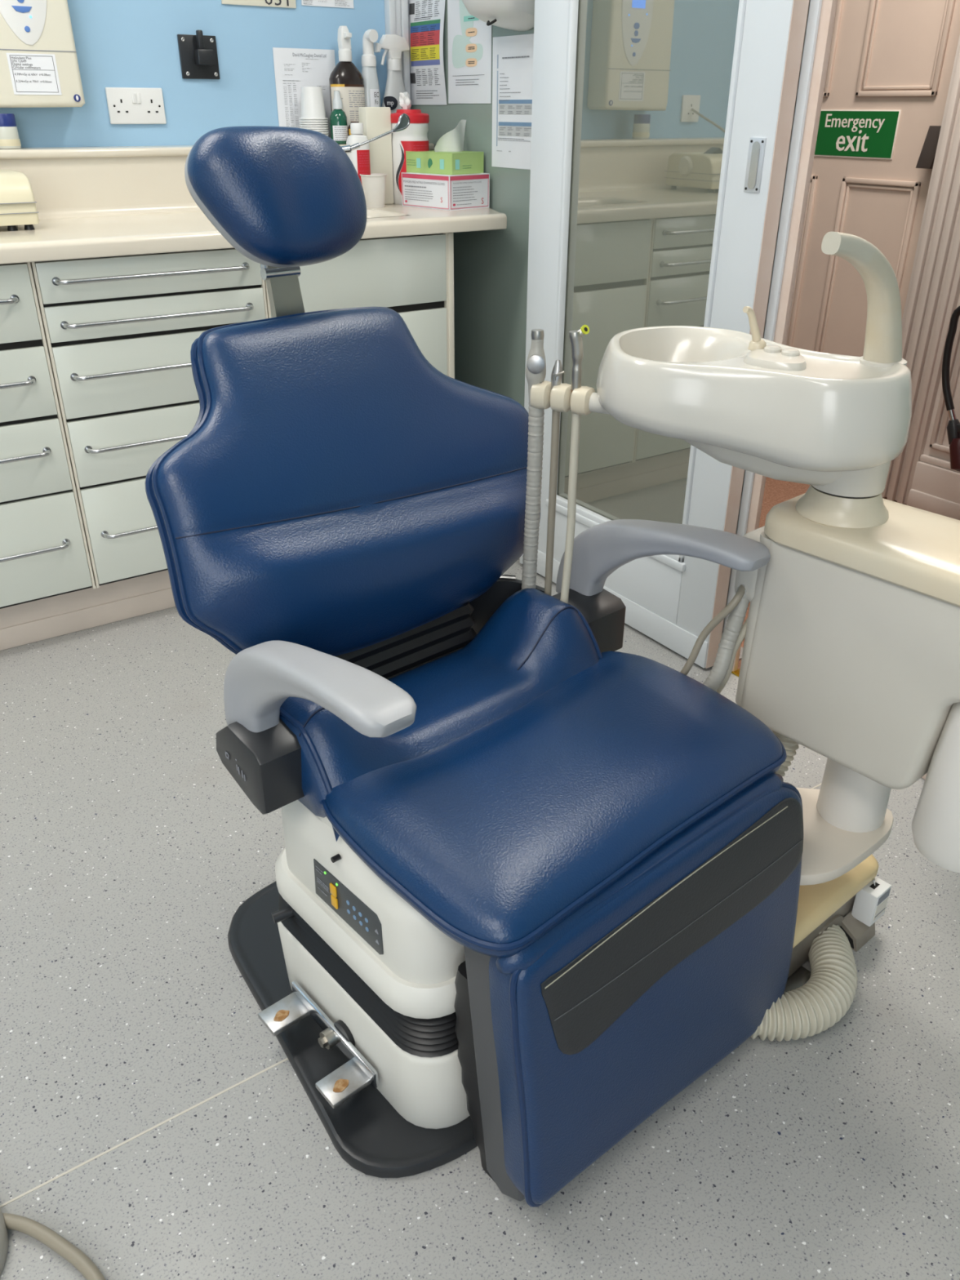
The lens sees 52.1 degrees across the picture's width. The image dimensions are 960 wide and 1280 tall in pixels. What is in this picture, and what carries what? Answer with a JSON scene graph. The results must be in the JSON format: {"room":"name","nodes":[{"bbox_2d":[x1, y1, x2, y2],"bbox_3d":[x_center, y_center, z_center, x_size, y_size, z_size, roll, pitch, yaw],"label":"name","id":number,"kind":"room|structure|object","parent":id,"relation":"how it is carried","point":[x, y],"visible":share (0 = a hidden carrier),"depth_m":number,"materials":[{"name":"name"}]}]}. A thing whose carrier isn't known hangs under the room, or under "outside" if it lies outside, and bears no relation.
{"room":"dental clinic","nodes":[
{"label":"dental clinic","id":0,"kind":"room"},
{"bbox_2d":[0,0,386,147],"bbox_3d":[-2.006,-1.153,1.826,4.480,2.550,0.100,-18,33,-30],"label":"wall","id":1,"kind":"structure","parent":0,"point":[119,43],"depth_m":2.54,"materials":[{"name":"blue paint"}]},
{"bbox_2d":[0,0,84,107],"bbox_3d":[-1.089,-1.469,2.223,0.278,0.465,0.104,-18,33,-30],"label":"control unit","id":2,"kind":"object","parent":1,"relation":"attached to","point":[39,68],"visible":1,"depth_m":2.27,"materials":[{"name":"beige plastic"}]},
{"bbox_2d":[105,87,166,124],"bbox_3d":[-0.877,-1.364,2.507,0.143,0.082,0.012,-18,33,-30],"label":"double socket","id":3,"kind":"object","parent":1,"relation":"attached to","point":[126,105],"visible":1,"depth_m":2.50,"materials":[{"name":"white plastic"}]},
{"bbox_2d":[131,93,136,103],"bbox_3d":[-0.879,-1.377,2.493,0.009,0.023,0.004,-18,33,-30],"label":"rocker switch","id":4,"kind":"object","parent":3,"relation":"attached to","point":[133,95],"depth_m":2.49,"materials":[{"name":"white plastic"}]},
{"bbox_2d":[136,93,141,103],"bbox_3d":[-0.869,-1.380,2.499,0.009,0.023,0.004,-18,33,-30],"label":"rocker switch","id":5,"kind":"object","parent":3,"relation":"attached to","point":[138,95],"depth_m":2.50,"materials":[{"name":"white plastic"}]},
{"bbox_2d":[177,30,219,79],"bbox_3d":[-0.719,-1.509,2.530,0.100,0.108,0.042,-18,33,-30],"label":"outlet plate","id":6,"kind":"object","parent":1,"relation":"attached to","point":[198,57],"visible":1,"depth_m":2.53,"materials":[{"name":"black plastic"}]},
{"bbox_2d":[221,0,296,8],"bbox_3d":[-0.578,-1.730,2.543,0.207,0.147,0.007,-18,33,-30],"label":"card","id":7,"kind":"object","parent":1,"relation":"attached to","point":[273,3],"visible":1,"depth_m":2.58,"materials":[{"name":"white paper"}]},
{"bbox_2d":[272,47,335,137],"bbox_3d":[-0.481,-1.517,2.735,0.184,0.226,0.002,-18,33,-30],"label":"list","id":8,"kind":"object","parent":1,"relation":"attached to","point":[295,68],"visible":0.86,"depth_m":2.71,"materials":[{"name":"white paper"}]},
{"bbox_2d":[301,0,353,8],"bbox_3d":[-0.413,-1.813,2.627,0.157,0.199,0.001,-18,33,-30],"label":"information sheet","id":9,"kind":"object","parent":1,"relation":"attached to","point":[331,3],"visible":1,"depth_m":2.67,"materials":[{"name":"white paper"}]},
{"bbox_2d":[384,0,410,98],"bbox_3d":[-0.234,-2.143,2.567,0.062,1.500,0.030,-18,33,-30],"label":"trim","id":10,"kind":"structure","parent":1,"relation":"attached to","point":[396,11],"depth_m":2.77,"materials":[{"name":"white paint"}]},
{"bbox_2d":[410,0,533,406],"bbox_3d":[0.207,-1.420,2.339,0.030,2.550,1.430,-18,33,-30],"label":"wall","id":11,"kind":"structure","parent":0,"point":[491,267],"depth_m":2.80,"materials":[{"name":"green paint"}]},
{"bbox_2d":[408,0,447,105],"bbox_3d":[-0.153,-1.673,2.758,0.012,0.297,0.202,-18,33,-30],"label":"chart","id":12,"kind":"object","parent":11,"relation":"attached to","point":[425,17],"visible":1,"depth_m":2.76,"materials":[{"name":"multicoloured paper"}]},
{"bbox_2d":[408,3,414,14],"bbox_3d":[-0.192,-1.782,2.771,0.002,0.026,0.028,-17,33,-29],"label":"picture","id":13,"kind":"object","parent":12,"relation":"attached to","point":[411,6],"depth_m":2.77,"materials":[{"name":"grey plastic"}]},
{"bbox_2d":[410,72,415,83],"bbox_3d":[-0.195,-1.632,2.851,0.002,0.026,0.028,-17,33,-29],"label":"picture","id":14,"kind":"object","parent":12,"relation":"attached to","point":[412,74],"depth_m":2.85,"materials":[{"name":"grey plastic"}]},
{"bbox_2d":[447,0,491,103],"bbox_3d":[-0.029,-1.593,2.605,0.002,0.297,0.209,-18,33,-30],"label":"chart sheet","id":15,"kind":"object","parent":11,"relation":"attached to","point":[469,37],"visible":0.94,"depth_m":2.62,"materials":[{"name":"white paper"}]},
{"bbox_2d":[462,0,534,31],"bbox_3d":[0.043,-1.639,2.299,0.165,0.356,0.244,-18,33,-30],"label":"wall dispenser","id":16,"kind":"object","parent":11,"relation":"attached to","point":[513,15],"visible":0.94,"depth_m":2.33,"materials":[{"name":"white plastic"}]},
{"bbox_2d":[491,33,533,169],"bbox_3d":[0.091,-1.377,2.519,0.002,0.300,0.210,-18,33,-30],"label":"sheet","id":17,"kind":"object","parent":11,"relation":"attached to","point":[513,55],"visible":0.95,"depth_m":2.53,"materials":[{"name":"white paper"}]},
{"bbox_2d":[731,668,740,676],"bbox_3d":[0.726,0.166,2.087,0.030,0.004,0.485,-18,33,-30],"label":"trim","id":18,"kind":"structure","parent":11,"relation":"attached to","point":[736,673],"depth_m":2.25,"materials":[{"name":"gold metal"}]},
{"bbox_2d":[0,476,959,1279],"bbox_3d":[-0.578,0.441,1.625,5.800,0.050,6.000,-18,33,-30],"label":"floor","id":19,"kind":"structure","parent":0,"point":[130,851],"depth_m":1.29,"materials":[{"name":"plastic"}]},
{"bbox_2d":[0,1207,106,1279],"bbox_3d":[-0.559,0.681,1.087,0.335,0.040,0.196,-5,29,-9],"label":"hose","id":20,"kind":"object","parent":19,"relation":"on","point":[54,1241],"visible":1,"depth_m":1.10,"materials":[{"name":"grey plastic"}]},
{"bbox_2d":[0,569,175,650],"bbox_3d":[-1.167,-0.033,2.311,2.512,0.125,0.046,-18,33,-30],"label":"board","id":21,"kind":"object","parent":19,"relation":"on","point":[30,622],"visible":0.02,"depth_m":2.41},
{"bbox_2d":[0,262,95,608],"bbox_3d":[-1.274,-0.486,2.244,0.499,0.735,0.603,-18,33,-30],"label":"base cabinet","id":22,"kind":"object","parent":21,"relation":"on","point":[44,553],"visible":1,"depth_m":2.16,"materials":[{"name":"grey"}]},
{"bbox_2d":[30,248,267,587],"bbox_3d":[-0.859,-0.619,2.493,0.499,0.735,0.603,-18,33,-30],"label":"base cabinet","id":23,"kind":"object","parent":21,"relation":"on","point":[121,331],"visible":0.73,"depth_m":2.21,"materials":[{"name":"grey"}]},
{"bbox_2d":[264,232,454,378],"bbox_3d":[-0.444,-0.706,2.788,0.520,0.860,0.571,-18,33,-30],"label":"base cabinet","id":24,"kind":"object","parent":19,"relation":"on","point":[412,276],"visible":0.31,"depth_m":2.47,"materials":[{"name":"grey"}]},
{"bbox_2d":[0,142,506,264],"bbox_3d":[-1.194,-0.885,2.105,2.798,0.280,0.617,-18,33,-30],"label":"countertop","id":25,"kind":"structure","parent":24,"relation":"on","point":[104,201],"depth_m":2.38,"materials":[{"name":"beige laminate"}]},
{"bbox_2d":[0,113,21,148],"bbox_3d":[-1.122,-1.202,2.318,0.058,0.073,0.058,-18,33,-30],"label":"lidded jar","id":26,"kind":"object","parent":25,"relation":"on","point":[9,134],"visible":1,"depth_m":2.30,"materials":[{"name":"white plastic"}]},
{"bbox_2d":[0,169,39,231],"bbox_3d":[-1.235,-1.033,2.142,0.421,0.244,0.387,-18,33,-30],"label":"machine","id":27,"kind":"object","parent":25,"relation":"on","point":[17,202],"visible":1,"depth_m":2.12,"materials":[{"name":"beige plastic"}]},
{"bbox_2d":[329,90,348,143],"bbox_3d":[-0.392,-1.446,2.715,0.048,0.130,0.049,-18,33,-30],"label":"pump bottle","id":28,"kind":"object","parent":25,"relation":"on","point":[338,117],"visible":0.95,"depth_m":2.70,"materials":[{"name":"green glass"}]},
{"bbox_2d":[328,25,364,134],"bbox_3d":[-0.369,-1.538,2.724,0.100,0.283,0.062,-18,33,-30],"label":"bottle","id":29,"kind":"object","parent":25,"relation":"on","point":[345,77],"visible":0.62,"depth_m":2.69,"materials":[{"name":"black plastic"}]},
{"bbox_2d":[347,121,359,135],"bbox_3d":[-0.341,-1.418,2.742,0.057,0.055,0.056,-18,33,-30],"label":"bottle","id":30,"kind":"object","parent":25,"relation":"on","point":[348,127],"visible":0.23,"depth_m":2.73,"materials":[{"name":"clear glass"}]},
{"bbox_2d":[346,122,370,182],"bbox_3d":[-0.329,-1.288,2.664,0.060,0.204,0.049,-18,33,-30],"label":"bottle","id":31,"kind":"object","parent":25,"relation":"on","point":[360,157],"visible":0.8,"depth_m":2.63,"materials":[{"name":"white plastic"}]},
{"bbox_2d":[361,29,380,106],"bbox_3d":[-0.308,-1.558,2.767,0.056,0.278,0.054,-18,33,-30],"label":"spray bottle","id":32,"kind":"object","parent":25,"relation":"on","point":[371,89],"visible":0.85,"depth_m":2.74,"materials":[{"name":"white plastic"}]},
{"bbox_2d":[360,173,386,208],"bbox_3d":[-0.288,-1.222,2.670,0.073,0.082,0.073,-18,33,-30],"label":"plastic cup","id":33,"kind":"object","parent":25,"relation":"on","point":[373,184],"visible":0.94,"depth_m":2.65,"materials":[{"name":"white plastic"}]},
{"bbox_2d":[340,113,410,153],"bbox_3d":[-0.334,-1.234,2.538,0.323,0.227,0.157,-18,33,-30],"label":"tap","id":34,"kind":"object","parent":25,"relation":"on","point":[403,122],"visible":0.29,"depth_m":2.53,"materials":[{"name":"silver metal"}]},
{"bbox_2d":[358,106,393,204],"bbox_3d":[-0.285,-1.343,2.726,0.086,0.242,0.050,-18,33,-30],"label":"pack","id":35,"kind":"object","parent":25,"relation":"on","point":[376,121],"visible":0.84,"depth_m":2.69,"materials":[{"name":"beige paper"}]},
{"bbox_2d":[366,209,407,217],"bbox_3d":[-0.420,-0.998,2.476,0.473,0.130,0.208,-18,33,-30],"label":"paper","id":36,"kind":"object","parent":25,"relation":"in","point":[370,213],"depth_m":2.58,"materials":[{"name":"white paper"}]},
{"bbox_2d":[373,34,410,113],"bbox_3d":[-0.246,-1.576,2.810,0.110,0.270,0.065,-18,33,-30],"label":"spray bottle","id":37,"kind":"object","parent":25,"relation":"on","point":[393,45],"visible":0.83,"depth_m":2.77,"materials":[{"name":"grey plastic"}]},
{"bbox_2d":[390,92,429,204],"bbox_3d":[-0.196,-1.371,2.741,0.112,0.278,0.111,-18,33,-30],"label":"wipes canister","id":38,"kind":"object","parent":25,"relation":"on","point":[415,137],"visible":0.57,"depth_m":2.69,"materials":[{"name":"white plastic"}]},
{"bbox_2d":[401,172,489,210],"bbox_3d":[-0.095,-1.236,2.697,0.193,0.085,0.152,26,37,38],"label":"glove box","id":39,"kind":"object","parent":25,"relation":"on","point":[422,190],"visible":1,"depth_m":2.64,"materials":[{"name":"white cardboard"}]},
{"bbox_2d":[405,119,484,174],"bbox_3d":[-0.090,-1.352,2.687,0.187,0.130,0.153,24,37,37],"label":"tissue box","id":40,"kind":"object","parent":39,"relation":"on","point":[448,157],"visible":1,"depth_m":2.66,"materials":[{"name":"green cardboard"}]},
{"bbox_2d":[0,783,821,1207],"bbox_3d":[-0.960,0.793,0.918,4.260,0.001,0.003,-18,33,-30],"label":"trim","id":41,"kind":"structure","parent":19,"relation":"on","point":[286,1059],"depth_m":1.24,"materials":[{"name":"beige"}]},
{"bbox_2d":[145,125,803,1207],"bbox_3d":[-0.023,-0.016,1.246,0.675,1.119,0.808,-22,36,-35],"label":"dental chair","id":42,"kind":"object","parent":19,"relation":"on","point":[537,878],"visible":0.98,"depth_m":1.18,"materials":[{"name":"blue leather"}]},
{"bbox_2d":[279,587,599,841],"bbox_3d":[-0.042,0.072,1.304,0.484,0.144,0.208,-22,36,-35],"label":"seat cushion","id":43,"kind":"object","parent":42,"relation":"on","point":[537,650],"depth_m":1.31,"materials":[{"name":"blue leather"}]},
{"bbox_2d":[325,650,782,957],"bbox_3d":[0.107,0.150,1.187,0.554,0.061,0.333,-22,36,-35],"label":"seat cushion","id":44,"kind":"object","parent":42,"relation":"on","point":[518,815],"depth_m":1.11,"materials":[{"name":"blue leather"}]},
{"bbox_2d":[488,786,802,1204],"bbox_3d":[0.223,0.405,1.181,0.507,0.387,0.091,-22,36,-35],"label":"cushion","id":45,"kind":"object","parent":42,"relation":"on","point":[599,1020],"depth_m":1.10,"materials":[{"name":"blue leather"}]},
{"bbox_2d":[596,231,959,885],"bbox_3d":[0.512,-0.020,1.126,0.371,0.814,0.987,-22,36,-35],"label":"dental spittoon unit","id":46,"kind":"object","parent":42,"relation":"attached to","point":[851,655],"visible":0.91,"depth_m":1.18,"materials":[{"name":"plastic"}]},
{"bbox_2d":[529,380,609,415],"bbox_3d":[0.127,-0.314,1.282,0.128,0.035,0.037,15,32,25],"label":"holder","id":47,"kind":"object","parent":46,"relation":"attached to","point":[584,400],"visible":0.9,"depth_m":1.27,"materials":[{"name":"beige plastic"}]},
{"bbox_2d":[521,328,749,691],"bbox_3d":[0.216,-0.059,1.373,0.346,0.700,0.069,10,30,17],"label":"suction handpiece","id":48,"kind":"object","parent":47,"relation":"in","point":[535,368],"visible":0.38,"depth_m":1.34,"materials":[{"name":"grey plastic"}]},
{"bbox_2d":[544,359,745,675],"bbox_3d":[0.220,-0.025,1.385,0.293,0.701,0.051,10,30,17],"label":"saliva ejector","id":49,"kind":"object","parent":47,"relation":"in","point":[557,372],"visible":0.43,"depth_m":1.34,"materials":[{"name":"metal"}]},
{"bbox_2d":[560,324,747,693],"bbox_3d":[0.241,-0.033,1.390,0.301,0.786,0.058,6,29,10],"label":"syringe","id":50,"kind":"object","parent":47,"relation":"in","point":[575,336],"visible":0.33,"depth_m":1.33,"materials":[{"name":"silver metal"}]},
{"bbox_2d":[596,325,911,471],"bbox_3d":[0.305,-0.298,1.210,0.259,0.108,0.397,-20,34,-33],"label":"bowl","id":51,"kind":"object","parent":46,"relation":"on","point":[729,394],"depth_m":1.13,"materials":[{"name":"white ceramic"}]},
{"bbox_2d":[772,730,799,776],"bbox_3d":[0.373,0.196,1.417,0.172,0.218,0.053,-3,29,-5],"label":"hose","id":52,"kind":"object","parent":46,"relation":"attached to","point":[790,746],"visible":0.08,"depth_m":1.38,"materials":[{"name":"beige"}]},
{"bbox_2d":[911,702,959,873],"bbox_3d":[0.601,0.168,1.187,0.112,0.234,0.112,-18,33,-30],"label":"water bottle","id":53,"kind":"object","parent":46,"relation":"hanging from","point":[935,823],"visible":0.97,"depth_m":1.18,"materials":[{"name":"plastic"}]},
{"bbox_2d":[784,854,878,991],"bbox_3d":[0.406,0.401,1.546,0.328,0.160,0.298,-22,36,-35],"label":"base","id":54,"kind":"object","parent":19,"relation":"on","point":[820,906],"visible":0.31,"depth_m":1.45,"materials":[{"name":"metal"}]},
{"bbox_2d":[751,924,857,1041],"bbox_3d":[0.430,0.504,1.411,0.335,0.087,0.168,-13,31,-23],"label":"corrugated hose","id":55,"kind":"object","parent":54,"relation":"in","point":[810,1009],"visible":0.62,"depth_m":1.36,"materials":[{"name":"beige plastic"}]},
{"bbox_2d":[851,876,891,926],"bbox_3d":[0.605,0.397,1.515,0.044,0.074,0.034,-22,36,-35],"label":"control box","id":56,"kind":"object","parent":54,"relation":"attached to","point":[870,902],"visible":0.88,"depth_m":1.50,"materials":[{"name":"white plastic"}]},
{"bbox_2d":[840,910,875,951],"bbox_3d":[0.588,0.448,1.528,0.056,0.040,0.035,-22,36,-35],"label":"bracket","id":57,"kind":"object","parent":19,"relation":"on","point":[858,934],"visible":0.64,"depth_m":1.52,"materials":[{"name":"black"}]},
{"bbox_2d":[923,293,959,462],"bbox_3d":[1.699,-1.428,2.366,0.120,2.550,6.000,-18,33,-30],"label":"wall","id":58,"kind":"structure","parent":0,"point":[933,452],"depth_m":3.07,"materials":[{"name":"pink paint"}]},
{"bbox_2d":[786,0,959,356],"bbox_3d":[1.188,-1.625,3.214,0.100,2.075,1.140,-18,33,-30],"label":"door","id":59,"kind":"structure","parent":58,"relation":"in","point":[891,55],"depth_m":3.13,"materials":[{"name":"paint"}]},
{"bbox_2d":[813,109,901,159],"bbox_3d":[1.174,-1.663,3.222,0.006,0.138,0.442,-18,33,-30],"label":"emergency exit sign","id":60,"kind":"object","parent":59,"relation":"attached to","point":[842,133],"visible":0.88,"depth_m":3.16,"materials":[{"name":"green plastic"}]},
{"bbox_2d":[881,34,959,504],"bbox_3d":[1.105,-1.606,3.163,0.098,2.100,1.175,-18,33,-30],"label":"trim","id":61,"kind":"structure","parent":58,"relation":"attached to","point":[934,286],"depth_m":2.95,"materials":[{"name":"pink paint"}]},
{"bbox_2d":[906,315,959,519],"bbox_3d":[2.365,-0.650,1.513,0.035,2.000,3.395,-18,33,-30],"label":"baseboard","id":62,"kind":"structure","parent":58,"relation":"attached to","point":[935,486],"depth_m":3.09,"materials":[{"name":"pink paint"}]},
{"bbox_2d":[942,306,959,471],"bbox_3d":[1.484,-0.665,2.820,0.156,0.575,0.372,-18,33,-30],"label":"fire extinguisher","id":63,"kind":"object","parent":58,"relation":"attached to","point":[953,424],"visible":1,"depth_m":2.90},
{"bbox_3d":[1.459,-0.517,0.681,0.080,2.550,3.100,-18,33,-30],"label":"wall","id":64,"kind":"structure","parent":0,"visible":0},
{"bbox_2d":[520,0,808,668],"bbox_3d":[0.333,-1.010,2.025,0.050,2.112,0.724,-18,33,-30],"label":"door","id":65,"kind":"structure","parent":64,"relation":"in","point":[661,129],"depth_m":2.09,"materials":[{"name":"white paint"}]},
{"bbox_2d":[722,0,822,633],"bbox_3d":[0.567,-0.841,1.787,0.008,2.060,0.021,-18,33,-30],"label":"door frame","id":66,"kind":"structure","parent":64,"relation":"attached to","point":[815,8],"depth_m":1.80,"materials":[{"name":"white paint"}]},
{"bbox_2d":[721,0,837,671],"bbox_3d":[0.586,-0.875,1.849,0.040,2.060,0.187,1,28,1],"label":"trim","id":67,"kind":"structure","parent":64,"relation":"attached to","point":[828,11],"depth_m":1.79,"materials":[{"name":"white paint"}]},
{"bbox_3d":[-0.459,-1.436,2.710,0.080,0.079,0.080,-18,33,-30],"label":"paper cup","id":68,"kind":"object","parent":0,"visible":0},
{"bbox_2d":[317,131,328,133],"bbox_3d":[-0.459,-1.441,2.707,0.080,0.078,0.080,-18,33,-30],"label":"paper cup","id":69,"kind":"object","parent":68,"relation":"on","point":[322,132],"visible":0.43,"depth_m":2.70,"materials":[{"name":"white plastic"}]},
{"bbox_2d":[307,128,328,131],"bbox_3d":[-0.459,-1.446,2.704,0.080,0.078,0.080,-18,33,-30],"label":"paper cup","id":70,"kind":"object","parent":69,"relation":"on","point":[315,130],"visible":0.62,"depth_m":2.69,"materials":[{"name":"white paper"}]},
{"bbox_2d":[299,126,328,128],"bbox_3d":[-0.459,-1.451,2.702,0.080,0.078,0.080,-18,33,-30],"label":"paper cup","id":71,"kind":"object","parent":70,"relation":"on","point":[303,127],"visible":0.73,"depth_m":2.69,"materials":[{"name":"white paper"}]},
{"bbox_2d":[299,124,328,126],"bbox_3d":[-0.459,-1.456,2.699,0.080,0.078,0.080,-18,33,-30],"label":"paper cup","id":72,"kind":"object","parent":71,"relation":"on","point":[301,125],"visible":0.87,"depth_m":2.69,"materials":[{"name":"white paper"}]},
{"bbox_2d":[299,121,328,124],"bbox_3d":[-0.459,-1.461,2.696,0.080,0.078,0.080,-18,33,-30],"label":"paper cup","id":73,"kind":"object","parent":72,"relation":"on","point":[301,122],"visible":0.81,"depth_m":2.69,"materials":[{"name":"white paper"}]},
{"bbox_2d":[299,119,328,122],"bbox_3d":[-0.459,-1.466,2.693,0.080,0.078,0.080,-18,33,-30],"label":"paper cup","id":74,"kind":"object","parent":73,"relation":"on","point":[301,120],"visible":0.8,"depth_m":2.68,"materials":[{"name":"white paper"}]},
{"bbox_2d":[298,86,328,119],"bbox_3d":[-0.459,-1.472,2.691,0.080,0.078,0.080,-18,33,-30],"label":"paper cup","id":75,"kind":"object","parent":74,"relation":"on","point":[313,108],"visible":0.98,"depth_m":2.67,"materials":[{"name":"white paper"}]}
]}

